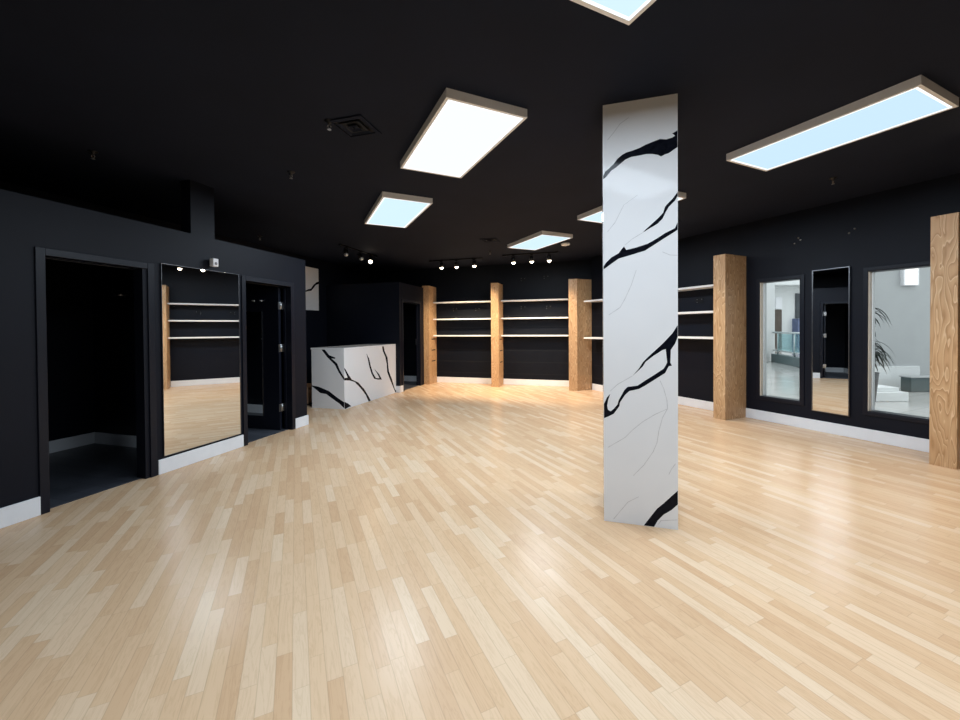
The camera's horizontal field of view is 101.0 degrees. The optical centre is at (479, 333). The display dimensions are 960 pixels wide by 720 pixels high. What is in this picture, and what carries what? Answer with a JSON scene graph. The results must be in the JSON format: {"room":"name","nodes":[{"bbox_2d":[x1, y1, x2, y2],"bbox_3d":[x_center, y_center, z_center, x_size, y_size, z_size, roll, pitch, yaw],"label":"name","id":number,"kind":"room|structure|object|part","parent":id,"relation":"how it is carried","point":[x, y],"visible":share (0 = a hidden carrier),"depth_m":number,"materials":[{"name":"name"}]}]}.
{"room":"empty retail store","nodes":[
{"label":"empty retail store","id":0,"kind":"room"},
{"bbox_2d":[92,265,135,435],"bbox_3d":[-4.069,0.191,4.956,1.878,2.460,0.210,0,1,16],"label":"wall","id":1,"kind":"structure","parent":0,"point":[113,317],"depth_m":5.01,"materials":[{"name":"black paint"}]},
{"bbox_2d":[95,432,135,447],"bbox_3d":[-4.082,1.348,4.857,1.840,0.148,0.016,0,1,16],"label":"baseboard","id":2,"kind":"structure","parent":1,"relation":"attached to","point":[100,438],"depth_m":5.00,"materials":[{"name":"white paint"}]},
{"bbox_2d":[110,290,132,298],"bbox_3d":[-4.370,-0.478,4.820,0.200,0.105,0.200,0,1,16],"label":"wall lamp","id":3,"kind":"object","parent":1,"relation":"attached to","point":[118,293],"visible":1,"depth_m":4.78,"materials":[{"name":"black metal"}]},
{"bbox_2d":[0,180,306,507],"bbox_3d":[-3.961,-0.095,1.791,0.160,3.104,8.886,0,1,16],"label":"wall","id":4,"kind":"structure","parent":0,"point":[27,222],"depth_m":3.60,"materials":[{"name":"black paint"}]},
{"bbox_2d":[0,496,40,528],"bbox_3d":[-4.279,1.402,0.346,0.018,0.148,5.794,0,1,16],"label":"baseboard","id":5,"kind":"structure","parent":4,"relation":"attached to","point":[31,508],"depth_m":3.02,"materials":[{"name":"white paint"}]},
{"bbox_2d":[34,246,157,514],"bbox_3d":[-3.425,0.372,3.553,0.136,2.120,0.874,0,1,16],"label":"door frame","id":6,"kind":"structure","parent":4,"relation":"in","point":[40,253],"depth_m":3.17,"materials":[{"name":"black wood"}]},
{"bbox_2d":[160,263,240,456],"bbox_3d":[-3.095,0.266,4.449,0.017,1.966,0.903,0,1,17],"label":"wall mirror","id":7,"kind":"object","parent":4,"relation":"attached to","point":[200,308],"visible":1,"depth_m":4.38,"materials":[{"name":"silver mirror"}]},
{"bbox_2d":[158,435,243,474],"bbox_3d":[-3.095,1.346,4.461,0.016,0.148,1.003,0,1,16],"label":"baseboard","id":8,"kind":"structure","parent":4,"relation":"attached to","point":[165,465],"depth_m":4.37,"materials":[{"name":"white paint"}]},
{"bbox_2d":[209,258,217,266],"bbox_3d":[-3.045,-0.806,4.520,0.094,0.090,0.066,0,1,16],"label":"wall sensor","id":9,"kind":"object","parent":4,"relation":"attached to","point":[213,262],"visible":1,"depth_m":4.49,"materials":[{"name":"white plastic"}]},
{"bbox_2d":[241,275,295,445],"bbox_3d":[-3.265,0.341,5.487,0.899,2.135,0.890,0,1,16],"label":"door","id":10,"kind":"structure","parent":4,"relation":"in","point":[262,347],"depth_m":5.75,"materials":[{"name":"wood"}]},
{"bbox_2d":[295,415,308,428],"bbox_3d":[-2.671,1.326,5.937,0.016,0.148,0.274,0,1,16],"label":"baseboard","id":11,"kind":"structure","parent":4,"relation":"attached to","point":[304,420],"depth_m":5.94,"materials":[{"name":"white paint"}]},
{"bbox_2d":[0,181,368,440],"bbox_3d":[-5.281,-0.127,4.417,0.150,3.324,14.756,0,1,16],"label":"wall","id":12,"kind":"structure","parent":0,"point":[69,311],"depth_m":4.95,"materials":[{"name":"black paint"}]},
{"bbox_2d":[49,432,94,452],"bbox_3d":[-5.276,1.365,4.114,0.016,0.148,2.103,0,1,16],"label":"baseboard","id":13,"kind":"structure","parent":12,"relation":"attached to","point":[89,438],"depth_m":4.89,"materials":[{"name":"white paint"}]},
{"bbox_2d":[305,266,318,310],"bbox_3d":[-4.005,-1.009,8.554,0.021,0.975,1.552,0,1,16],"label":"wall panel","id":14,"kind":"object","parent":12,"relation":"attached to","point":[311,274],"visible":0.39,"depth_m":9.08,"materials":[{"name":"white stone"}]},
{"bbox_2d":[246,283,283,424],"bbox_3d":[-3.689,0.148,6.277,1.878,2.510,0.120,0,1,16],"label":"door frame","id":15,"kind":"structure","parent":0,"point":[248,286],"depth_m":6.03,"materials":[{"name":"black paint"}]},
{"bbox_2d":[326,282,401,385],"bbox_3d":[-2.761,0.095,9.374,1.949,2.530,0.113,0,1,16],"label":"wall partition","id":16,"kind":"structure","parent":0,"point":[365,313],"depth_m":9.28,"materials":[{"name":"black paint"}]},
{"bbox_2d":[404,381,418,389],"bbox_3d":[-2.525,1.345,10.269,1.899,0.006,1.703,0,1,16],"label":"floor","id":17,"kind":"structure","parent":0,"point":[407,384],"depth_m":10.32,"materials":[{"name":"plastic"}]},
{"bbox_2d":[401,283,423,385],"bbox_3d":[-1.617,0.080,10.006,0.100,2.530,1.733,0,1,16],"label":"wall","id":18,"kind":"structure","parent":0,"point":[408,292],"depth_m":10.12,"materials":[{"name":"black paint"}]},
{"bbox_2d":[402,299,421,391],"bbox_3d":[-1.704,0.275,9.678,0.116,2.150,1.050,0,1,16],"label":"door frame","id":19,"kind":"structure","parent":18,"relation":"in","point":[403,300],"depth_m":10.11,"materials":[{"name":"wood"}]},
{"bbox_2d":[0,348,959,719],"bbox_3d":[19.911,1.124,20.335,56.406,0.106,60.347,0,1,0],"label":"floor","id":20,"kind":"structure","parent":0,"point":[438,550],"depth_m":2.31,"materials":[{"name":"laminate"}]},
{"bbox_2d":[307,383,311,404],"bbox_3d":[-3.508,1.209,7.904,0.580,0.348,0.520,0,1,16],"label":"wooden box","id":21,"kind":"object","parent":20,"relation":"on","point":[309,385],"visible":0.17,"depth_m":7.67,"materials":[{"name":"brown wood"}]},
{"bbox_2d":[311,344,395,408],"bbox_3d":[-2.540,0.815,8.234,0.721,1.114,1.971,0,1,16],"label":"reception counter","id":22,"kind":"object","parent":20,"relation":"on","point":[346,376],"depth_m":7.46,"materials":[{"name":"white stone"}]},
{"bbox_3d":[-2.799,0.843,7.300,0.699,1.084,0.031,0,1,16],"label":"panel","id":23,"kind":"part","parent":22,"relation":"part of","materials":[{"name":"white stone"}]},
{"bbox_2d":[311,344,395,349],"bbox_3d":[-2.546,0.273,8.220,0.720,0.030,1.953,0,1,16],"label":"countertop","id":24,"kind":"structure","parent":22,"relation":"on","point":[345,347],"depth_m":7.83,"materials":[{"name":"white stone"}]},
{"bbox_3d":[-2.208,0.829,8.139,0.031,1.084,1.970,0,1,16],"label":"panel","id":25,"kind":"part","parent":22,"relation":"part of","materials":[{"name":"white stone"}]},
{"bbox_2d":[422,286,436,384],"bbox_3d":[-1.347,0.046,10.583,0.193,2.580,0.498,0,1,17],"label":"pillar","id":26,"kind":"structure","parent":20,"relation":"on","point":[429,292],"depth_m":10.39,"materials":[{"name":"brown wood"}]},
{"bbox_3d":[-1.416,0.050,10.353,0.192,2.580,0.018,0,1,17],"label":"panel","id":27,"kind":"part","parent":26,"relation":"part of","materials":[{"name":"brown wood"}]},
{"bbox_3d":[-1.262,0.046,10.567,0.018,2.580,0.480,0,1,17],"label":"panel","id":28,"kind":"part","parent":26,"relation":"part of","materials":[{"name":"brown wood"}]},
{"bbox_2d":[491,283,502,386],"bbox_3d":[0.439,0.040,10.053,0.193,2.580,0.498,0,1,17],"label":"pillar","id":29,"kind":"structure","parent":20,"relation":"on","point":[496,288],"depth_m":9.83,"materials":[{"name":"brown wood"}]},
{"bbox_3d":[0.370,0.043,9.823,0.192,2.580,0.018,0,1,17],"label":"panel","id":30,"kind":"part","parent":29,"relation":"part of","materials":[{"name":"brown wood"}]},
{"bbox_3d":[0.524,0.040,10.037,0.018,2.580,0.480,0,1,17],"label":"panel","id":31,"kind":"part","parent":29,"relation":"part of","materials":[{"name":"brown wood"}]},
{"bbox_2d":[569,279,591,390],"bbox_3d":[2.388,0.035,9.389,0.506,2.580,0.662,0,1,17],"label":"pillar","id":32,"kind":"structure","parent":20,"relation":"on","point":[580,290],"depth_m":9.15,"materials":[{"name":"brown wood"}]},
{"bbox_3d":[2.146,0.039,9.125,0.192,2.580,0.018,0,1,17],"label":"panel","id":33,"kind":"part","parent":32,"relation":"part of","materials":[{"name":"brown wood"}]},
{"bbox_3d":[2.429,0.036,9.205,0.416,2.580,0.018,-1,1,-25],"label":"panel","id":34,"kind":"part","parent":32,"relation":"part of","materials":[{"name":"brown wood"}]},
{"bbox_2d":[602,93,677,529],"bbox_3d":[1.237,-0.146,3.128,0.507,3.102,0.507,0,1,17],"label":"marble column","id":35,"kind":"structure","parent":20,"relation":"on","point":[640,137],"depth_m":2.88,"materials":[{"name":"white stone"}]},
{"label":"marble panel","id":36,"kind":"part","parent":35,"relation":"part of","materials":[{"name":"white stone"}]},
{"bbox_3d":[1.237,-0.146,3.128,0.505,3.102,0.505,0,1,17],"label":"corner trim","id":37,"kind":"part","parent":35,"relation":"part of","materials":[{"name":"white stone"}]},
{"bbox_2d":[713,254,745,419],"bbox_3d":[3.991,0.059,6.320,0.523,2.580,0.192,-1,1,-25],"label":"pillar","id":38,"kind":"structure","parent":20,"relation":"on","point":[729,271],"depth_m":6.22,"materials":[{"name":"brown wood"}]},
{"bbox_3d":[3.763,0.062,6.213,0.018,2.580,0.192,-1,1,-25],"label":"panel","id":39,"kind":"part","parent":38,"relation":"part of","materials":[{"name":"brown wood"}]},
{"bbox_3d":[4.036,0.060,6.245,0.505,2.580,0.018,-1,1,-25],"label":"panel","id":40,"kind":"part","parent":38,"relation":"part of","materials":[{"name":"brown wood"}]},
{"bbox_2d":[771,354,798,366],"bbox_3d":[11.602,1.037,14.513,0.300,0.330,4.000,0,1,19],"label":"curb","id":41,"kind":"object","parent":20,"relation":"on","point":[790,360],"visible":0.51,"depth_m":15.06,"materials":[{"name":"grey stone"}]},
{"bbox_2d":[773,332,799,356],"bbox_3d":[11.654,0.412,14.671,0.072,0.914,4.150,0,1,19],"label":"railing","id":42,"kind":"object","parent":41,"relation":"on","point":[794,333],"visible":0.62,"depth_m":15.12,"materials":[{"name":"metal"}]},
{"bbox_3d":[12.164,0.413,16.162,0.056,0.870,0.056,0,1,19],"label":"post","id":43,"kind":"part","parent":42,"relation":"part of","materials":[{"name":"metal"}]},
{"bbox_3d":[11.656,0.729,14.675,0.044,0.044,4.150,0,1,19],"label":"rail","id":44,"kind":"part","parent":42,"relation":"part of","materials":[{"name":"metal"}]},
{"bbox_3d":[11.651,-0.011,14.666,0.070,0.070,4.150,0,1,19],"label":"handrail","id":45,"kind":"part","parent":42,"relation":"part of","materials":[{"name":"metal"}]},
{"bbox_3d":[11.646,0.434,14.648,0.056,0.870,0.056,0,1,19],"label":"post","id":46,"kind":"part","parent":42,"relation":"part of","materials":[{"name":"metal"}]},
{"bbox_2d":[875,308,895,402],"bbox_3d":[6.515,0.443,6.833,0.827,1.765,0.944,-1,1,-44],"label":"potted plant","id":47,"kind":"object","parent":20,"relation":"on","point":[877,354],"visible":0.16,"depth_m":6.65,"materials":[{"name":"green plant"}]},
{"bbox_3d":[6.547,0.996,6.832,0.500,0.660,0.500,0,1,0],"label":"pot","id":48,"kind":"part","parent":47,"relation":"part of","materials":[{"name":"plastic"}]},
{"bbox_2d":[876,385,908,401],"bbox_3d":[7.603,1.177,8.040,1.190,0.255,0.950,0,1,0],"label":"bench","id":49,"kind":"object","parent":20,"relation":"on","point":[884,393],"depth_m":7.57,"materials":[{"name":"white paint"}]},
{"bbox_2d":[899,375,929,391],"bbox_3d":[10.358,1.110,8.744,1.940,0.335,0.260,0,1,0],"label":"bench","id":50,"kind":"object","parent":20,"relation":"on","point":[909,383],"visible":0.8,"depth_m":8.64,"materials":[{"name":"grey stone"}]},
{"bbox_2d":[929,212,959,469],"bbox_3d":[4.987,0.077,4.162,0.543,2.580,0.192,-1,1,-25],"label":"pillar","id":51,"kind":"structure","parent":20,"relation":"on","point":[944,414],"depth_m":4.04,"materials":[{"name":"brown wood"}]},
{"bbox_3d":[5.032,0.078,4.087,0.525,2.580,0.018,-1,1,-25],"label":"panel","id":52,"kind":"part","parent":51,"relation":"part of","materials":[{"name":"brown wood"}]},
{"bbox_2d":[0,0,959,271],"bbox_3d":[0.589,-1.759,4.426,15.589,0.100,13.892,0,1,0],"label":"ceiling","id":53,"kind":"structure","parent":0,"point":[230,97],"depth_m":2.86,"materials":[{"name":"black paint"}]},
{"bbox_2d":[87,150,97,159],"bbox_3d":[-3.561,-1.638,3.641,0.076,0.069,0.076,-1,1,-25],"label":"sprinkler","id":54,"kind":"object","parent":53,"relation":"attached to","point":[92,152],"visible":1,"depth_m":3.63,"materials":[{"name":"black metal"}]},
{"bbox_2d":[324,119,330,130],"bbox_3d":[-1.195,-1.648,3.136,0.076,0.069,0.076,-1,1,-25],"label":"sprinkler","id":55,"kind":"object","parent":53,"relation":"attached to","point":[325,120],"visible":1,"depth_m":3.13,"materials":[{"name":"black metal"}]},
{"bbox_2d":[326,114,381,139],"bbox_3d":[-1.022,-1.676,3.228,0.310,0.016,0.310,0,1,16],"label":"ceiling vent","id":56,"kind":"object","parent":53,"relation":"in","point":[354,126],"visible":0.98,"depth_m":3.22,"materials":[{"name":"black metal"}]},
{"bbox_2d":[339,244,376,256],"bbox_3d":[-2.519,-1.717,8.267,0.060,0.030,1.340,0,1,16],"label":"ceiling track","id":57,"kind":"object","parent":53,"relation":"attached to","point":[339,244],"visible":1,"depth_m":8.17,"materials":[{"name":"black metal"}]},
{"bbox_2d":[343,247,348,256],"bbox_3d":[-2.646,-1.607,7.816,0.098,0.192,0.127,-1,1,-24],"label":"track spotlight","id":58,"kind":"object","parent":57,"relation":"attached to","point":[345,251],"visible":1,"depth_m":7.78,"materials":[{"name":"black metal"}]},
{"bbox_2d":[357,251,362,260],"bbox_3d":[-2.509,-1.614,8.295,0.130,0.191,0.104,0,1,16],"label":"track spotlight","id":59,"kind":"object","parent":57,"relation":"attached to","point":[359,255],"visible":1,"depth_m":8.26,"materials":[{"name":"black metal"}]},
{"bbox_2d":[368,255,372,263],"bbox_3d":[-2.399,-1.620,8.679,0.100,0.189,0.134,0,1,-4],"label":"track spotlight","id":60,"kind":"object","parent":57,"relation":"attached to","point":[370,260],"visible":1,"depth_m":8.64,"materials":[{"name":"black metal"}]},
{"bbox_2d":[365,191,432,227],"bbox_3d":[-1.168,-1.676,5.479,0.630,0.064,1.344,-1,1,-25],"label":"ceiling light","id":61,"kind":"object","parent":53,"relation":"attached to","point":[390,209],"visible":1,"depth_m":5.26,"materials":[{"name":"white plastic"}]},
{"bbox_2d":[429,257,482,261],"bbox_3d":[-0.579,-1.743,9.393,1.340,0.030,0.060,0,1,17],"label":"ceiling track","id":62,"kind":"object","parent":53,"relation":"attached to","point":[482,257],"visible":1,"depth_m":9.38,"materials":[{"name":"black metal"}]},
{"bbox_2d":[400,88,526,177],"bbox_3d":[-0.216,-1.659,3.445,0.648,0.064,1.319,-1,1,-25],"label":"ceiling light","id":63,"kind":"object","parent":53,"relation":"attached to","point":[462,128],"visible":1,"depth_m":3.21,"materials":[{"name":"white plastic"}]},
{"bbox_2d":[480,238,499,242],"bbox_3d":[0.187,-1.732,7.385,0.310,0.016,0.310,0,1,16],"label":"ceiling vent","id":64,"kind":"object","parent":53,"relation":"in","point":[485,240],"visible":1,"depth_m":7.38,"materials":[{"name":"black metal"}]},
{"bbox_2d":[502,251,557,255],"bbox_3d":[1.098,-1.747,8.719,1.240,0.030,0.060,0,1,16],"label":"ceiling track","id":65,"kind":"object","parent":53,"relation":"attached to","point":[557,251],"visible":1,"depth_m":8.71,"materials":[{"name":"black metal"}]},
{"bbox_2d":[511,255,515,263],"bbox_3d":[0.745,-1.641,8.827,0.098,0.195,0.117,0,1,17],"label":"track spotlight","id":66,"kind":"object","parent":65,"relation":"attached to","point":[513,260],"visible":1,"depth_m":8.80,"materials":[{"name":"black metal"}]},
{"bbox_2d":[529,254,533,262],"bbox_3d":[1.138,-1.642,8.710,0.098,0.195,0.117,0,1,17],"label":"track spotlight","id":67,"kind":"object","parent":65,"relation":"attached to","point":[531,258],"visible":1,"depth_m":8.68,"materials":[{"name":"black metal"}]},
{"bbox_2d":[547,253,550,261],"bbox_3d":[1.502,-1.643,8.602,0.098,0.195,0.117,0,1,17],"label":"track spotlight","id":68,"kind":"object","parent":65,"relation":"attached to","point":[548,256],"visible":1,"depth_m":8.57,"materials":[{"name":"black metal"}]},
{"bbox_2d":[507,231,572,249],"bbox_3d":[1.087,-1.714,7.380,0.648,0.064,1.210,-1,1,-25],"label":"ceiling light","id":69,"kind":"object","parent":53,"relation":"attached to","point":[541,239],"visible":1,"depth_m":7.19,"materials":[{"name":"white plastic"}]},
{"bbox_2d":[577,206,601,222],"bbox_3d":[1.694,-1.697,5.585,0.574,0.064,0.646,-1,1,-25],"label":"ceiling light","id":70,"kind":"object","parent":53,"relation":"attached to","point":[594,215],"depth_m":5.67,"materials":[{"name":"white plastic"}]},
{"bbox_2d":[570,0,655,24],"bbox_3d":[0.774,-1.642,1.353,0.630,0.064,1.310,-1,1,-25],"label":"ceiling light","id":71,"kind":"object","parent":53,"relation":"attached to","point":[624,11],"visible":1,"depth_m":1.97,"materials":[{"name":"white plastic"}]},
{"bbox_2d":[582,0,650,19],"bbox_3d":[0.774,-1.616,1.353,0.585,0.008,1.265,-1,1,-25],"label":"diffuser","id":72,"kind":"object","parent":71,"relation":"attached to","point":[615,9],"depth_m":1.97,"materials":[{"name":"white plastic"}]},
{"bbox_2d":[678,191,685,200],"bbox_3d":[2.410,-1.693,4.795,0.300,0.064,0.228,-1,1,-25],"label":"ceiling light","id":73,"kind":"object","parent":53,"relation":"attached to","point":[681,195],"depth_m":4.84,"materials":[{"name":"white plastic"}]},
{"bbox_2d":[726,75,958,170],"bbox_3d":[2.914,-1.680,3.326,0.630,0.064,1.300,-1,1,-25],"label":"ceiling light","id":74,"kind":"object","parent":53,"relation":"attached to","point":[916,98],"visible":1,"depth_m":3.12,"materials":[{"name":"white plastic"}]},
{"bbox_2d":[368,260,591,383],"bbox_3d":[-0.250,-0.233,10.594,6.502,3.324,0.151,0,1,17],"label":"wall","id":75,"kind":"structure","parent":0,"point":[524,357],"depth_m":10.27,"materials":[{"name":"black paint"}]},
{"bbox_2d":[404,376,416,380],"bbox_3d":[-2.277,1.263,11.129,1.862,0.148,0.017,0,1,16],"label":"baseboard","id":76,"kind":"structure","parent":75,"relation":"attached to","point":[406,378],"depth_m":11.02,"materials":[{"name":"white paint"}]},
{"bbox_2d":[433,301,490,303],"bbox_3d":[-0.421,-0.818,10.443,1.667,0.034,0.219,0,1,17],"label":"wall shelf","id":77,"kind":"object","parent":75,"relation":"attached to","point":[457,301],"visible":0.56,"depth_m":10.35,"materials":[{"name":"white laminate"}]},
{"bbox_2d":[433,318,490,319],"bbox_3d":[-0.417,-0.373,10.448,1.667,0.034,0.219,0,1,17],"label":"wall shelf","id":78,"kind":"object","parent":75,"relation":"attached to","point":[455,318],"visible":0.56,"depth_m":10.32,"materials":[{"name":"white laminate"}]},
{"bbox_2d":[433,335,490,336],"bbox_3d":[-0.414,0.066,10.453,1.667,0.034,0.219,0,1,17],"label":"wall shelf","id":79,"kind":"object","parent":75,"relation":"attached to","point":[433,335],"visible":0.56,"depth_m":10.36,"materials":[{"name":"white laminate"}]},
{"bbox_2d":[437,377,490,383],"bbox_3d":[-0.376,1.256,10.565,1.664,0.148,0.016,0,1,17],"label":"baseboard","id":80,"kind":"structure","parent":75,"relation":"attached to","point":[439,379],"depth_m":10.58,"materials":[{"name":"white paint"}]},
{"bbox_2d":[501,298,568,301],"bbox_3d":[1.362,-0.825,9.915,1.660,0.034,0.219,0,1,17],"label":"wall shelf","id":81,"kind":"object","parent":75,"relation":"attached to","point":[565,299],"visible":1,"depth_m":9.80,"materials":[{"name":"white laminate"}]},
{"bbox_2d":[501,317,568,318],"bbox_3d":[1.365,-0.380,9.920,1.660,0.034,0.219,0,1,17],"label":"wall shelf","id":82,"kind":"object","parent":75,"relation":"attached to","point":[523,317],"visible":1,"depth_m":9.79,"materials":[{"name":"white laminate"}]},
{"bbox_2d":[501,335,568,335],"bbox_3d":[1.368,0.059,9.925,1.660,0.034,0.219,0,1,17],"label":"wall shelf","id":83,"kind":"object","parent":75,"relation":"attached to","point":[501,335],"visible":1,"depth_m":9.81,"materials":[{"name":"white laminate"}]},
{"bbox_2d":[504,379,568,386],"bbox_3d":[1.426,1.250,10.030,1.698,0.148,0.016,0,1,17],"label":"baseboard","id":84,"kind":"structure","parent":75,"relation":"attached to","point":[506,381],"depth_m":10.02,"materials":[{"name":"white paint"}]},
{"bbox_2d":[592,255,602,384],"bbox_3d":[2.942,-0.225,8.889,0.249,3.104,0.975,-1,1,-25],"label":"wall","id":85,"kind":"structure","parent":0,"point":[597,307],"depth_m":9.11,"materials":[{"name":"black paint"}]},
{"bbox_2d":[584,299,601,301],"bbox_3d":[2.699,-0.725,8.711,0.329,0.034,0.864,-1,1,-25],"label":"wall shelf","id":86,"kind":"object","parent":85,"relation":"attached to","point":[596,300],"visible":0.49,"depth_m":8.82,"materials":[{"name":"white laminate"}]},
{"bbox_2d":[584,337,602,338],"bbox_3d":[2.704,0.108,8.721,0.329,0.034,0.864,-1,1,-25],"label":"wall shelf","id":87,"kind":"object","parent":85,"relation":"attached to","point":[584,337],"visible":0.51,"depth_m":8.75,"materials":[{"name":"white laminate"}]},
{"bbox_2d":[592,383,602,391],"bbox_3d":[2.836,1.254,8.841,0.016,0.148,0.954,-1,1,-25],"label":"baseboard","id":88,"kind":"structure","parent":85,"relation":"attached to","point":[596,387],"depth_m":9.11,"materials":[{"name":"white paint"}]},
{"bbox_2d":[767,282,774,361],"bbox_3d":[11.382,-1.326,17.025,1.550,5.000,1.550,-1,1,-25],"label":"wall","id":89,"kind":"structure","parent":0,"point":[770,286],"depth_m":16.54,"materials":[{"name":"white paint"}]},
{"bbox_2d":[678,173,959,438],"bbox_3d":[5.654,-0.192,3.550,0.150,3.324,13.685,-1,1,-25],"label":"wall","id":90,"kind":"structure","parent":0,"point":[893,226],"depth_m":5.55,"materials":[{"name":"black paint"}]},
{"bbox_2d":[678,396,712,410],"bbox_3d":[3.769,1.264,7.433,0.017,0.148,1.991,-1,1,-25],"label":"baseboard","id":91,"kind":"structure","parent":90,"relation":"attached to","point":[707,405],"depth_m":7.14,"materials":[{"name":"white paint"}]},
{"bbox_2d":[678,284,712,291],"bbox_3d":[3.626,-0.798,7.349,0.300,0.034,1.991,-1,1,-25],"label":"wall shelf","id":92,"kind":"object","parent":90,"relation":"attached to","point":[702,286],"visible":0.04,"depth_m":6.87,"materials":[{"name":"white laminate"}]},
{"bbox_2d":[678,336,712,338],"bbox_3d":[3.632,0.074,7.359,0.300,0.034,1.991,-1,1,-25],"label":"wall shelf","id":93,"kind":"object","parent":90,"relation":"attached to","point":[680,337],"visible":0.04,"depth_m":6.91,"materials":[{"name":"white laminate"}]},
{"bbox_2d":[678,311,712,314],"bbox_3d":[3.629,-0.365,7.354,0.300,0.034,1.991,-1,1,-25],"label":"wall shelf","id":94,"kind":"object","parent":90,"relation":"attached to","point":[693,312],"visible":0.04,"depth_m":6.88,"materials":[{"name":"white laminate"}]},
{"bbox_2d":[696,297,703,303],"bbox_3d":[3.918,-0.584,7.065,0.014,0.100,0.150,-1,1,-25],"label":"plate","id":95,"kind":"object","parent":90,"relation":"attached to","point":[698,300],"visible":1,"depth_m":7.06,"materials":[{"name":"black plastic"}]},
{"bbox_2d":[756,274,804,405],"bbox_3d":[4.537,0.096,5.939,0.162,1.868,0.640,-1,1,-25],"label":"window","id":96,"kind":"structure","parent":90,"relation":"in","point":[761,315],"depth_m":6.15,"materials":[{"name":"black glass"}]},
{"bbox_2d":[811,266,849,416],"bbox_3d":[4.724,0.106,5.337,0.016,1.955,0.420,-1,1,-23],"label":"wall mirror","id":97,"kind":"object","parent":90,"relation":"attached to","point":[830,287],"visible":1,"depth_m":5.32,"materials":[{"name":"silver metal"}]},
{"bbox_2d":[746,408,928,452],"bbox_3d":[4.734,1.281,5.363,0.018,0.148,2.189,-1,1,-25],"label":"baseboard","id":98,"kind":"structure","parent":90,"relation":"attached to","point":[920,444],"depth_m":5.20,"materials":[{"name":"white paint"}]},
{"bbox_2d":[863,261,929,424],"bbox_3d":[5.101,0.106,4.729,0.162,1.868,0.745,-1,1,-25],"label":"window","id":99,"kind":"structure","parent":90,"relation":"in","point":[869,272],"depth_m":5.00,"materials":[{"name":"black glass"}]},
{"bbox_3d":[5.105,0.106,4.731,0.006,1.754,0.623,-1,1,-25],"label":"pane","id":100,"kind":"part","parent":99,"relation":"part of","materials":[{"name":"clear glass"}]},
{"bbox_2d":[875,270,915,365],"bbox_3d":[9.118,-1.024,9.589,2.250,4.600,0.600,0,1,0],"label":"wall","id":101,"kind":"structure","parent":0,"point":[898,302],"depth_m":9.30,"materials":[{"name":"grey paint"}]},
{"bbox_2d":[875,366,919,387],"bbox_3d":[9.097,1.030,9.283,2.380,0.500,0.060,0,1,0],"label":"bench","id":102,"kind":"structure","parent":101,"relation":"attached to","point":[892,378],"depth_m":9.25,"materials":[{"name":"white paint"}]},
{"bbox_2d":[900,268,918,285],"bbox_3d":[10.040,-1.437,9.243,0.360,0.640,0.085,0,1,0],"label":"box","id":103,"kind":"object","parent":101,"relation":"attached to","point":[908,277],"visible":0.64,"depth_m":9.20,"materials":[{"name":"white plastic"}]},
{"label":"outside","id":104,"kind":"structure","parent":0,"visible":0},
{"bbox_2d":[775,280,799,347],"bbox_3d":[23.985,-2.273,26.477,20.000,6.500,1.800,0,1,0],"label":"wall","id":105,"kind":"structure","parent":104,"point":[787,293],"depth_m":26.97,"materials":[{"name":"white paint"}]},
{"bbox_3d":[20.308,-0.303,26.949,0.420,2.600,0.099,0,1,0],"label":"shop doorway","id":106,"kind":"part","parent":105,"relation":"part of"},
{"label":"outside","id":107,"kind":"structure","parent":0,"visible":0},
{"bbox_2d":[916,267,929,374],"bbox_3d":[15.293,-1.090,11.589,9.400,4.600,0.200,0,1,0],"label":"wall","id":108,"kind":"structure","parent":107,"point":[923,289],"depth_m":11.50,"materials":[{"name":"grey paint"}]}
]}

